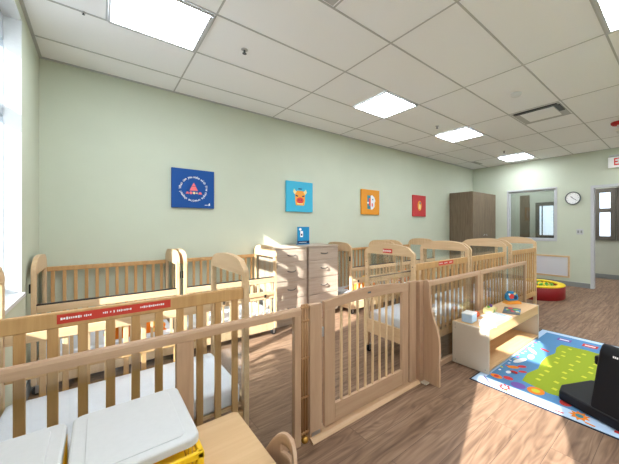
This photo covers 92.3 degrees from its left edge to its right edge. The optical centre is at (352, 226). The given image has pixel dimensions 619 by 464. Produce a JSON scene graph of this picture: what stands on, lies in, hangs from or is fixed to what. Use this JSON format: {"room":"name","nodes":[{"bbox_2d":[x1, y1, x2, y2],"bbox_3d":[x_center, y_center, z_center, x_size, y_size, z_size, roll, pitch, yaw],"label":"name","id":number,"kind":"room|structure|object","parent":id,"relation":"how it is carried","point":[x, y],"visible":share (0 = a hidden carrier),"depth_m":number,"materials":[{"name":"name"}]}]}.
{"room":"children's room","nodes":[
{"label":"children's room","id":0,"kind":"room"},
{"bbox_2d":[5,0,38,407],"bbox_3d":[-0.719,-0.136,0.051,0.200,2.845,6.820,0,0,-41],"label":"wall","id":1,"kind":"structure","parent":0,"point":[30,58],"depth_m":2.32,"materials":[{"name":"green paint"}]},
{"bbox_2d":[0,0,25,314],"bbox_3d":[-1.983,-0.485,1.524,0.218,1.965,1.380,0,0,-41],"label":"window","id":2,"kind":"structure","parent":1,"relation":"in","point":[10,19],"depth_m":2.05,"materials":[{"name":"white glass"}]},
{"bbox_2d":[26,379,31,400],"bbox_3d":[-0.635,1.237,0.116,0.012,0.100,6.808,0,0,-41],"label":"baseboard","id":3,"kind":"structure","parent":1,"relation":"attached to","point":[28,385],"depth_m":2.22,"materials":[{"name":"grey plastic"}]},
{"bbox_2d":[39,58,472,322],"bbox_3d":[0.126,-0.136,5.375,8.450,2.845,0.120,0,0,-41],"label":"wall","id":4,"kind":"structure","parent":0,"point":[109,146],"depth_m":3.51,"materials":[{"name":"green paint"}]},
{"bbox_2d":[171,167,213,208],"bbox_3d":[-1.906,-0.451,3.512,0.457,0.457,0.033,0,0,-41],"label":"wall picture","id":5,"kind":"object","parent":4,"relation":"attached to","point":[190,188],"visible":1,"depth_m":3.49},
{"bbox_2d":[186,183,201,194],"bbox_3d":[-1.894,-0.453,3.502,0.175,0.138,0.001,0,0,-41],"label":"print","id":6,"kind":"object","parent":5,"relation":"attached to","point":[191,188],"depth_m":3.50},
{"bbox_2d":[285,180,312,211],"bbox_3d":[-0.811,-0.451,4.461,0.457,0.457,0.034,0,0,-41],"label":"wall picture","id":7,"kind":"object","parent":4,"relation":"attached to","point":[298,195],"visible":1,"depth_m":4.43},
{"bbox_2d":[293,188,306,205],"bbox_3d":[-0.800,-0.450,4.449,0.240,0.255,0.002,0,0,-41],"label":"print","id":8,"kind":"object","parent":7,"relation":"attached to","point":[299,194],"depth_m":4.45},
{"bbox_2d":[19,0,618,169],"bbox_3d":[2.428,-1.552,2.779,8.130,0.011,6.820,0,0,-41],"label":"trim","id":9,"kind":"structure","parent":4,"relation":"attached to","point":[22,4],"depth_m":3.27,"materials":[{"name":"metal"}]},
{"bbox_2d":[361,189,378,214],"bbox_3d":[0.319,-0.451,5.440,0.457,0.457,0.033,0,0,-41],"label":"wall picture","id":10,"kind":"object","parent":4,"relation":"attached to","point":[369,198],"visible":1,"depth_m":5.41},
{"bbox_2d":[367,195,374,209],"bbox_3d":[0.341,-0.447,5.438,0.210,0.270,0.001,0,0,-41],"label":"print","id":11,"kind":"object","parent":10,"relation":"attached to","point":[370,198],"depth_m":5.43},
{"bbox_2d":[412,195,425,216],"bbox_3d":[1.441,-0.451,6.412,0.457,0.457,0.033,0,0,-41],"label":"wall picture","id":12,"kind":"object","parent":4,"relation":"attached to","point":[418,202],"visible":1,"depth_m":6.39},
{"bbox_2d":[418,201,421,210],"bbox_3d":[1.452,-0.452,6.401,0.140,0.220,0.001,0,0,-41],"label":"print","id":13,"kind":"object","parent":12,"relation":"attached to","point":[419,202],"depth_m":6.41},
{"bbox_2d":[23,0,618,168],"bbox_3d":[2.398,-1.598,2.753,8.450,0.080,7.060,0,0,-41],"label":"ceiling","id":14,"kind":"structure","parent":0,"point":[451,42],"depth_m":2.83,"materials":[{"name":"tile"}]},
{"bbox_2d":[108,0,214,52],"bbox_3d":[-1.430,-1.546,2.188,0.594,0.016,0.594,0,0,-41],"label":"recessed light","id":15,"kind":"object","parent":14,"relation":"in","point":[178,23],"visible":1,"depth_m":2.20,"materials":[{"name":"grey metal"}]},
{"bbox_2d":[241,48,247,54],"bbox_3d":[-0.955,-1.539,2.586,0.056,0.038,0.056,0,0,-41],"label":"sprinkler head","id":16,"kind":"object","parent":14,"relation":"attached to","point":[244,50],"visible":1,"depth_m":2.58},
{"bbox_2d":[35,0,618,166],"bbox_3d":[2.428,-1.556,2.779,8.130,0.004,6.820,0,0,-41],"label":"trim","id":17,"kind":"structure","parent":14,"relation":"attached to","point":[187,1],"depth_m":2.84,"materials":[{"name":"metal"}]},
{"bbox_2d":[324,0,338,5],"bbox_3d":[-0.171,-1.547,1.665,0.570,0.014,0.570,0,0,-41],"label":"ceiling vent","id":18,"kind":"object","parent":14,"relation":"in","point":[332,2],"visible":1,"depth_m":2.03,"materials":[{"name":"metal"}]},
{"bbox_2d":[353,91,417,118],"bbox_3d":[0.413,-1.546,3.784,0.594,0.016,0.594,0,0,-41],"label":"recessed light","id":19,"kind":"object","parent":14,"relation":"in","point":[386,104],"visible":1,"depth_m":3.74,"materials":[{"name":"white plastic"}]},
{"bbox_2d":[434,127,483,142],"bbox_3d":[1.795,-1.546,4.982,0.594,0.016,0.594,0,0,-41],"label":"recessed light","id":20,"kind":"object","parent":14,"relation":"in","point":[464,133],"visible":1,"depth_m":4.96,"materials":[{"name":"white plastic"}]},
{"bbox_2d":[496,153,534,161],"bbox_3d":[3.638,-1.546,6.579,0.594,0.016,0.594,0,0,-41],"label":"recessed light","id":21,"kind":"object","parent":14,"relation":"in","point":[520,156],"visible":1,"depth_m":6.56,"materials":[{"name":"white plastic"}]},
{"bbox_2d":[510,91,521,97],"bbox_3d":[1.908,-1.540,3.441,0.116,0.036,0.116,0,0,-41],"label":"smoke detector","id":22,"kind":"object","parent":14,"relation":"attached to","point":[516,94],"visible":1,"depth_m":3.41,"materials":[{"name":"white paint"}]},
{"bbox_2d":[511,102,570,123],"bbox_3d":[2.594,-1.547,4.061,0.570,0.014,0.570,0,0,-41],"label":"ceiling vent","id":23,"kind":"object","parent":14,"relation":"in","point":[557,109],"visible":1,"depth_m":4.01,"materials":[{"name":"metal"}]},
{"bbox_2d":[592,0,618,34],"bbox_3d":[2.010,-1.546,1.942,0.594,0.016,0.594,0,0,-41],"label":"recessed light","id":24,"kind":"object","parent":14,"relation":"in","point":[607,10],"visible":1,"depth_m":2.13,"materials":[{"name":"white plastic"}]},
{"bbox_2d":[598,0,618,30],"bbox_3d":[2.010,-1.547,1.942,0.538,0.012,0.538,0,0,-41],"label":"diffuser","id":25,"kind":"object","parent":24,"relation":"attached to","point":[608,10],"depth_m":2.13,"materials":[{"name":"white plastic"}]},
{"bbox_2d":[611,120,618,126],"bbox_3d":[3.962,-1.525,4.379,0.190,0.066,0.190,0,0,-41],"label":"fire alarm","id":26,"kind":"object","parent":14,"relation":"attached to","point":[615,123],"visible":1,"depth_m":4.37,"materials":[{"name":"red plastic"}]},
{"bbox_2d":[27,277,618,463],"bbox_3d":[2.880,1.327,3.541,10.210,0.080,7.620,0,0,-41],"label":"floor","id":27,"kind":"structure","parent":0,"point":[464,420],"depth_m":2.04,"materials":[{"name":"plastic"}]},
{"bbox_2d":[29,249,180,394],"bbox_3d":[-2.263,0.761,2.775,1.009,1.052,0.632,0,0,-41],"label":"crib","id":28,"kind":"object","parent":27,"relation":"on","point":[39,262],"visible":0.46,"depth_m":2.69,"materials":[{"name":"brown wood"}]},
{"bbox_2d":[103,321,165,338],"bbox_3d":[-2.080,0.938,2.829,0.488,0.126,0.300,0,0,-41],"label":"blanket","id":29,"kind":"object","parent":28,"relation":"on","point":[148,324],"visible":0.18,"depth_m":2.77,"materials":[{"name":"orange fabric"}]},
{"bbox_2d":[0,252,248,455],"bbox_3d":[-1.152,0.726,1.520,1.003,1.122,0.632,0,0,-41],"label":"crib","id":30,"kind":"object","parent":27,"relation":"on","point":[217,392],"visible":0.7,"depth_m":1.43,"materials":[{"name":"brown wood"}]},
{"bbox_2d":[0,307,301,451],"bbox_3d":[-0.802,0.881,1.310,1.293,0.812,0.038,0,0,-41],"label":"divider","id":31,"kind":"object","parent":27,"relation":"on","point":[183,341],"visible":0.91,"depth_m":1.33,"materials":[{"name":"brown wood"}]},
{"bbox_2d":[172,245,276,348],"bbox_3d":[-1.492,0.761,3.443,1.009,1.052,0.632,0,0,-41],"label":"crib","id":32,"kind":"object","parent":27,"relation":"on","point":[255,309],"visible":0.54,"depth_m":3.42,"materials":[{"name":"brown wood"}]},
{"bbox_2d":[196,412,275,463],"bbox_3d":[-0.588,1.057,0.764,0.832,0.460,0.765,0,0,-41],"label":"table","id":33,"kind":"object","parent":27,"relation":"on","point":[226,439],"visible":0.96,"depth_m":1.12,"materials":[{"name":"brown wood"}]},
{"bbox_2d":[0,424,67,463],"bbox_3d":[-0.914,0.730,0.714,0.298,0.194,0.406,0,0,-41],"label":"plastic crate","id":34,"kind":"object","parent":33,"relation":"on","point":[49,445],"visible":1,"depth_m":0.85,"materials":[{"name":"white plastic"}]},
{"bbox_2d":[68,388,203,463],"bbox_3d":[-0.686,0.730,0.925,0.302,0.194,0.406,0,0,-41],"label":"plastic crate","id":35,"kind":"object","parent":33,"relation":"on","point":[158,427],"visible":1,"depth_m":0.90,"materials":[{"name":"white plastic"}]},
{"bbox_2d":[266,432,296,463],"bbox_3d":[-0.335,1.023,0.974,0.287,0.532,0.254,0,0,-41],"label":"chair","id":36,"kind":"object","parent":27,"relation":"on","point":[274,448],"visible":0.82,"depth_m":1.08,"materials":[{"name":"brown wood"}]},
{"bbox_2d":[258,245,306,327],"bbox_3d":[-0.951,0.776,3.985,0.482,1.022,0.535,0,0,-41],"label":"dresser","id":37,"kind":"object","parent":27,"relation":"on","point":[291,259],"visible":0.74,"depth_m":3.82,"materials":[{"name":"grey wood"}]},
{"bbox_2d":[290,243,337,308],"bbox_3d":[-0.562,0.776,4.322,0.512,1.022,0.535,0,0,-41],"label":"dresser","id":38,"kind":"object","parent":27,"relation":"on","point":[322,259],"visible":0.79,"depth_m":4.13,"materials":[{"name":"grey wood"}]},
{"bbox_2d":[296,227,309,244],"bbox_3d":[-0.744,0.134,4.370,0.200,0.262,0.060,0,0,-41],"label":"stand","id":39,"kind":"object","parent":38,"relation":"on","point":[302,232],"visible":0.86,"depth_m":4.35,"materials":[{"name":"blue plastic"}]},
{"bbox_2d":[298,228,308,243],"bbox_3d":[-0.732,0.137,4.357,0.200,0.233,0.002,0,0,-41],"label":"print","id":40,"kind":"object","parent":39,"relation":"attached to","point":[303,233],"depth_m":4.36},
{"bbox_2d":[300,280,419,444],"bbox_3d":[0.105,0.858,2.093,1.100,0.858,0.105,0,0,-41],"label":"safety gate","id":41,"kind":"object","parent":27,"relation":"on","point":[322,416],"visible":0.98,"depth_m":1.96,"materials":[{"name":"brown wood"}]},
{"bbox_2d":[328,240,395,313],"bbox_3d":[0.141,0.761,4.858,1.009,1.052,0.632,0,0,-41],"label":"crib","id":42,"kind":"object","parent":27,"relation":"on","point":[342,246],"visible":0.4,"depth_m":4.67,"materials":[{"name":"brown wood"}]},
{"bbox_2d":[345,275,374,289],"bbox_3d":[0.151,0.899,4.788,0.530,0.204,0.340,0,0,-41],"label":"blanket","id":43,"kind":"object","parent":42,"relation":"on","point":[359,284],"visible":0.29,"depth_m":4.67,"materials":[{"name":"orange fabric"}]},
{"bbox_2d":[376,238,434,296],"bbox_3d":[1.014,0.761,5.614,1.009,1.052,0.632,0,0,-41],"label":"crib","id":44,"kind":"object","parent":27,"relation":"on","point":[406,264],"visible":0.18,"depth_m":5.61,"materials":[{"name":"brown wood"}]},
{"bbox_2d":[365,241,468,350],"bbox_3d":[0.696,0.726,3.121,0.974,1.122,0.632,0,0,-41],"label":"crib","id":45,"kind":"object","parent":27,"relation":"on","point":[444,312],"visible":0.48,"depth_m":3.00,"materials":[{"name":"brown wood"}]},
{"bbox_2d":[416,270,479,387],"bbox_3d":[0.999,0.865,2.755,1.112,0.845,0.212,0,0,-41],"label":"divider","id":46,"kind":"object","parent":27,"relation":"on","point":[429,361],"visible":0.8,"depth_m":2.43,"materials":[{"name":"brown wood"}]},
{"bbox_2d":[424,238,506,310],"bbox_3d":[1.444,0.726,3.769,0.953,1.122,0.632,0,0,-41],"label":"crib","id":47,"kind":"object","parent":27,"relation":"on","point":[492,297],"visible":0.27,"depth_m":3.67,"materials":[{"name":"brown wood"}]},
{"bbox_2d":[450,191,495,281],"bbox_3d":[3.024,0.234,7.375,1.190,2.105,0.623,0,0,-41],"label":"wardrobe","id":48,"kind":"object","parent":27,"relation":"on","point":[472,214],"visible":0.7,"depth_m":7.04,"materials":[{"name":"brown wood"}]},
{"bbox_2d":[468,237,536,303],"bbox_3d":[2.287,0.726,4.500,0.983,1.122,0.632,0,0,-41],"label":"crib","id":49,"kind":"object","parent":27,"relation":"on","point":[516,286],"visible":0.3,"depth_m":4.38,"materials":[{"name":"brown wood"}]},
{"bbox_2d":[479,261,526,309],"bbox_3d":[1.878,0.881,3.632,1.345,0.812,0.038,0,0,-41],"label":"divider","id":50,"kind":"object","parent":27,"relation":"on","point":[524,263],"visible":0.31,"depth_m":3.63,"materials":[{"name":"brown wood"}]},
{"bbox_2d":[515,278,565,300],"bbox_3d":[3.430,1.165,5.509,0.904,0.245,0.904,0,0,-41],"label":"pit","id":51,"kind":"object","parent":27,"relation":"on","point":[547,290],"visible":0.59,"depth_m":5.10,"materials":[{"name":"red plastic"}]},
{"bbox_2d":[469,329,618,439],"bbox_3d":[2.569,1.283,2.051,1.830,0.006,2.735,0,0,-41],"label":"rug","id":52,"kind":"object","parent":27,"relation":"on","point":[535,374],"visible":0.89,"depth_m":2.56,"materials":[{"name":"multicoloured fabric"}]},
{"bbox_2d":[452,301,538,374],"bbox_3d":[1.535,1.088,3.080,1.266,0.382,0.344,0,0,-41],"label":"shelf","id":53,"kind":"object","parent":52,"relation":"on","point":[474,346],"visible":0.89,"depth_m":2.78,"materials":[{"name":"brown wood"}]},
{"bbox_2d":[461,310,476,322],"bbox_3d":[1.103,0.854,2.789,0.104,0.085,0.124,0,0,43],"label":"storage box","id":54,"kind":"object","parent":53,"relation":"on","point":[468,316],"visible":1,"depth_m":2.75,"materials":[{"name":"white plastic"}]},
{"bbox_2d":[478,319,495,327],"bbox_3d":[1.240,0.885,2.722,0.140,0.022,0.200,0,0,20],"label":"folded cloth","id":55,"kind":"object","parent":53,"relation":"on","point":[482,322],"visible":1,"depth_m":2.68,"materials":[{"name":"white fabric"}]},
{"bbox_2d":[483,304,496,313],"bbox_3d":[1.457,0.861,3.122,0.092,0.072,0.230,0,0,38],"label":"toy","id":56,"kind":"object","parent":53,"relation":"on","point":[490,309],"visible":1,"depth_m":3.05,"materials":[{"name":"yellow plastic"}]},
{"bbox_2d":[480,312,511,320],"bbox_3d":[1.426,0.893,2.936,0.260,0.006,0.180,0,0,-29],"label":"picture card","id":57,"kind":"object","parent":53,"relation":"on","point":[495,316],"visible":0.91,"depth_m":2.92,"materials":[{"name":"white paper"}]},
{"bbox_2d":[502,307,520,314],"bbox_3d":[1.688,0.892,3.122,0.163,0.009,0.260,0,0,32],"label":"picture book","id":58,"kind":"object","parent":53,"relation":"on","point":[509,310],"visible":1,"depth_m":3.11,"materials":[{"name":"multicoloured paper"}]},
{"bbox_2d":[504,307,520,312],"bbox_3d":[1.706,0.889,3.132,0.151,0.003,0.150,0,0,-39],"label":"print","id":59,"kind":"object","parent":58,"relation":"on","point":[506,309],"depth_m":3.12},
{"bbox_2d":[502,291,521,304],"bbox_3d":[1.859,0.827,3.443,0.180,0.140,0.100,0,0,-9],"label":"toy","id":60,"kind":"object","parent":53,"relation":"on","point":[511,297],"visible":1,"depth_m":3.42,"materials":[{"name":"blue plastic"}]},
{"bbox_2d":[559,344,618,430],"bbox_3d":[1.840,1.043,1.978,0.460,0.471,0.688,0,0,-20],"label":"seat","id":61,"kind":"object","parent":52,"relation":"on","point":[598,398],"visible":1,"depth_m":1.96,"materials":[{"name":"black plastic"}]},
{"bbox_2d":[473,148,618,288],"bbox_3d":[5.546,-0.136,5.480,0.120,2.845,6.820,0,0,-41],"label":"wall","id":62,"kind":"structure","parent":0,"point":[577,173],"depth_m":6.46,"materials":[{"name":"green paint"}]},
{"bbox_2d":[507,187,556,240],"bbox_3d":[4.243,-0.281,6.984,0.144,1.215,1.060,0,0,-41],"label":"window","id":63,"kind":"structure","parent":62,"relation":"in","point":[509,193],"depth_m":6.87,"materials":[{"name":"grey metal"}]},
{"bbox_2d":[501,273,589,288],"bbox_3d":[5.500,1.237,5.433,0.012,0.100,6.808,0,0,-41],"label":"baseboard","id":64,"kind":"structure","parent":62,"relation":"attached to","point":[567,283],"depth_m":6.33,"materials":[{"name":"grey plastic"}]},
{"bbox_2d":[537,254,569,277],"bbox_3d":[4.438,0.875,6.650,0.022,0.475,0.770,0,0,-41],"label":"wall mirror","id":65,"kind":"object","parent":62,"relation":"attached to","point":[548,265],"visible":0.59,"depth_m":6.59,"materials":[{"name":"clear mirror"}]},
{"bbox_2d":[565,192,580,204],"bbox_3d":[4.719,-0.610,6.311,0.039,0.280,0.280,0,0,-41],"label":"wall clock","id":66,"kind":"object","parent":62,"relation":"attached to","point":[572,198],"visible":1,"depth_m":6.30,"materials":[{"name":"white plastic"}]},
{"bbox_2d":[576,229,582,234],"bbox_3d":[4.808,0.110,6.231,0.010,0.115,0.120,0,0,-41],"label":"light switch","id":67,"kind":"object","parent":62,"relation":"attached to","point":[578,231],"visible":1,"depth_m":6.24,"materials":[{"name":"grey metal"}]},
{"bbox_2d":[591,183,618,288],"bbox_3d":[5.307,0.220,5.756,0.150,2.135,1.010,0,0,-41],"label":"door frame","id":68,"kind":"structure","parent":62,"relation":"in","point":[593,187],"depth_m":6.06,"materials":[{"name":"metal"},{"name":"glass"}]},
{"bbox_2d":[608,154,618,167],"bbox_3d":[5.219,-1.288,5.720,0.060,0.250,0.390,0,0,-41],"label":"exit sign","id":69,"kind":"object","parent":62,"relation":"attached to","point":[613,162],"visible":1,"depth_m":5.79,"materials":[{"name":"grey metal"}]},
{"bbox_2d":[511,187,618,274],"bbox_3d":[6.202,-0.063,7.425,0.100,2.700,6.100,0,0,-41],"label":"wall","id":70,"kind":"structure","parent":0,"point":[606,251],"depth_m":8.13,"materials":[{"name":"paint"}]},
{"bbox_2d":[520,195,529,236],"bbox_3d":[5.050,0.132,8.643,0.044,2.089,0.250,0,0,-41],"label":"door","id":71,"kind":"structure","parent":70,"relation":"attached to","point":[524,200],"depth_m":8.61,"materials":[{"name":"brown wood"}]},
{"bbox_2d":[535,202,553,237],"bbox_3d":[5.416,-0.173,8.226,0.040,1.020,0.540,0,0,-41],"label":"window","id":72,"kind":"structure","parent":70,"relation":"in","point":[544,211],"depth_m":8.27,"materials":[{"name":"blue"}]},
{"bbox_2d":[595,188,615,240],"bbox_3d":[6.238,-0.303,7.277,0.040,1.280,0.410,0,0,-41],"label":"window","id":73,"kind":"structure","parent":70,"relation":"in","point":[605,199],"depth_m":7.27,"materials":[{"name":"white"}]},
{"bbox_2d":[595,273,618,279],"bbox_3d":[6.160,1.232,7.389,0.012,0.110,5.900,0,0,-41],"label":"baseboard","id":74,"kind":"structure","parent":70,"relation":"attached to","point":[597,275],"depth_m":7.25,"materials":[{"name":"grey plastic"}]},
{"bbox_2d":[616,187,618,240],"bbox_3d":[6.516,-0.303,6.956,0.040,1.280,0.420,0,0,-41],"label":"window","id":75,"kind":"structure","parent":70,"relation":"in","point":[617,188],"depth_m":7.09,"materials":[{"name":"clear glass"}]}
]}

